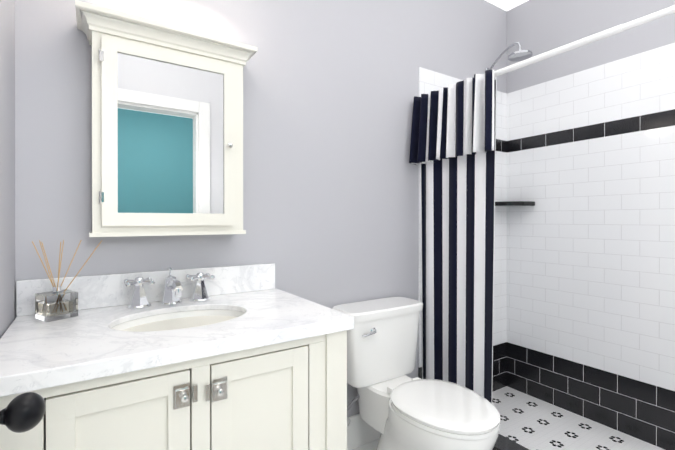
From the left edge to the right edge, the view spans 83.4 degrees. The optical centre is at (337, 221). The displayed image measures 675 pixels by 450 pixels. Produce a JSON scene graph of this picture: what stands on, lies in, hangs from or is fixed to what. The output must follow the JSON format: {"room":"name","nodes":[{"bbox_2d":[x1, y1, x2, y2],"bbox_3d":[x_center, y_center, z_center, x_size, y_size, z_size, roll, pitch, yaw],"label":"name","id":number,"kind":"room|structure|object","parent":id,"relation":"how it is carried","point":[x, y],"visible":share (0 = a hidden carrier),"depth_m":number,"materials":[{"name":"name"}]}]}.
{"room":"bathroom","nodes":[
{"label":"bathroom","id":0,"kind":"room"},
{"bbox_2d":[0,0,15,337],"bbox_3d":[-0.575,-0.152,0.393,0.120,2.663,1.920,0,0,-33],"label":"wall","id":1,"kind":"structure","parent":0,"point":[7,166],"depth_m":1.12,"materials":[{"name":"grey paint"}]},
{"bbox_2d":[0,392,45,432],"bbox_3d":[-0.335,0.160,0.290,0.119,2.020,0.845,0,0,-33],"label":"door knob","id":2,"kind":"structure","parent":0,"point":[23,412],"depth_m":0.59,"materials":[{"name":"black metal"}]},
{"bbox_2d":[15,0,506,416],"bbox_3d":[0.045,-0.157,2.012,2.924,2.663,0.120,0,0,-33],"label":"wall","id":3,"kind":"structure","parent":0,"point":[330,185],"depth_m":1.78,"materials":[{"name":"grey paint"}]},
{"bbox_2d":[16,263,274,315],"bbox_3d":[-0.661,0.248,1.466,0.895,0.114,0.020,0,0,-33],"label":"backsplash","id":4,"kind":"structure","parent":3,"relation":"attached to","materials":[{"name":"stone"}]},
{"bbox_2d":[75,0,256,236],"bbox_3d":[-0.611,-0.318,1.407,0.592,0.739,0.174,0,0,-33],"label":"upper cabinet","id":5,"kind":"object","parent":3,"relation":"attached to","point":[167,129],"visible":1,"depth_m":1.34,"materials":[{"name":"white paint"}]},
{"bbox_2d":[347,414,380,449],"bbox_3d":[0.099,1.092,1.969,0.905,0.165,0.018,0,0,-33],"label":"baseboard","id":6,"kind":"structure","parent":3,"relation":"attached to","point":[360,431],"depth_m":1.97,"materials":[{"name":"white paint"}]},
{"bbox_2d":[418,67,506,391],"bbox_3d":[0.841,0.135,2.454,0.867,2.076,0.008,0,0,-33],"label":"wall tile","id":7,"kind":"structure","parent":3,"relation":"attached to","point":[430,81],"depth_m":2.63,"materials":[{"name":"white tile"}]},
{"bbox_2d":[485,42,532,70],"bbox_3d":[1.101,-1.059,2.444,0.140,0.150,0.303,0,0,-33],"label":"shower head","id":8,"kind":"object","parent":3,"relation":"attached to","point":[520,54],"visible":0.94,"depth_m":2.38},
{"bbox_2d":[495,201,534,206],"bbox_3d":[1.170,-0.117,2.539,0.205,0.028,0.205,0,0,-33],"label":"corner shelf","id":9,"kind":"object","parent":3,"relation":"attached to","point":[515,203],"visible":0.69,"depth_m":2.49,"materials":[{"name":"black"}]},
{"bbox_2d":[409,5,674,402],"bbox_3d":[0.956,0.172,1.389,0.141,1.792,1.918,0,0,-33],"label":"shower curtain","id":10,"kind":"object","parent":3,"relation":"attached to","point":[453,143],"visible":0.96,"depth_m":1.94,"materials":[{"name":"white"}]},
{"bbox_2d":[485,0,527,10],"bbox_3d":[0.628,-1.521,-0.357,4.524,0.080,4.720,0,0,-33],"label":"ceiling","id":11,"kind":"structure","parent":0,"point":[506,5],"depth_m":2.59,"materials":[{"name":"white paint"}]},
{"bbox_2d":[352,386,663,449],"bbox_3d":[1.298,1.205,0.088,2.924,0.050,4.720,0,0,-33],"label":"floor","id":12,"kind":"structure","parent":0,"point":[529,422],"depth_m":2.13,"materials":[{"name":"tile"}]},
{"bbox_2d":[0,263,353,449],"bbox_3d":[-0.493,0.674,1.224,0.910,1.005,0.611,0,0,-33],"label":"bathroom vanity","id":13,"kind":"object","parent":12,"relation":"on","point":[245,357],"visible":1,"depth_m":1.05,"materials":[{"name":"white paint"}]},
{"bbox_2d":[0,288,353,396],"bbox_3d":[-0.493,0.327,1.223,0.910,0.040,0.611,0,0,-33],"label":"countertop","id":14,"kind":"structure","parent":13,"relation":"on","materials":[{"name":"stone"}]},
{"bbox_2d":[32,240,101,321],"bbox_3d":[-0.865,0.184,1.216,0.184,0.244,0.156,0,0,-33],"label":"diffuser","id":15,"kind":"object","parent":14,"relation":"on","point":[57,302],"visible":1,"depth_m":1.18,"materials":[{"name":"clear glass"}]},
{"bbox_2d":[123,267,214,309],"bbox_3d":[-0.591,0.239,1.363,0.303,0.135,0.199,0,0,-33],"label":"faucet","id":16,"kind":"object","parent":14,"relation":"on","point":[170,288],"depth_m":1.41,"materials":[{"name":"silver metal"}]},
{"bbox_2d":[111,310,244,330],"bbox_3d":[-0.500,0.405,1.224,0.450,0.156,0.340,0,0,-33],"label":"sink","id":17,"kind":"object","parent":14,"relation":"in","point":[160,320],"depth_m":1.31,"materials":[{"name":"white ceramic"}]},
{"bbox_2d":[332,297,500,449],"bbox_3d":[0.352,0.797,1.684,0.472,0.757,0.766,0,0,-33],"label":"toilet","id":18,"kind":"object","parent":12,"relation":"on","point":[399,409],"visible":0.81,"depth_m":1.72,"materials":[{"name":"white ceramic"}]},
{"bbox_2d":[493,434,528,449],"bbox_3d":[1.006,1.126,1.519,0.120,0.100,1.739,0,0,-33],"label":"shower curb","id":19,"kind":"object","parent":12,"relation":"on","point":[503,442],"depth_m":1.81,"materials":[{"name":"black tile"}]},
{"bbox_2d":[507,0,674,92],"bbox_3d":[2.506,-0.153,0.797,0.120,2.663,4.600,0,0,-33],"label":"wall","id":20,"kind":"structure","parent":0,"point":[536,27],"depth_m":2.30,"materials":[{"name":"grey paint"}]},
{"bbox_2d":[507,43,674,449],"bbox_3d":[1.678,0.136,1.955,0.008,2.076,1.742,0,0,-33],"label":"wall tile","id":21,"kind":"structure","parent":20,"relation":"attached to","point":[591,261],"depth_m":2.20,"materials":[{"name":"white tile"}]}
]}

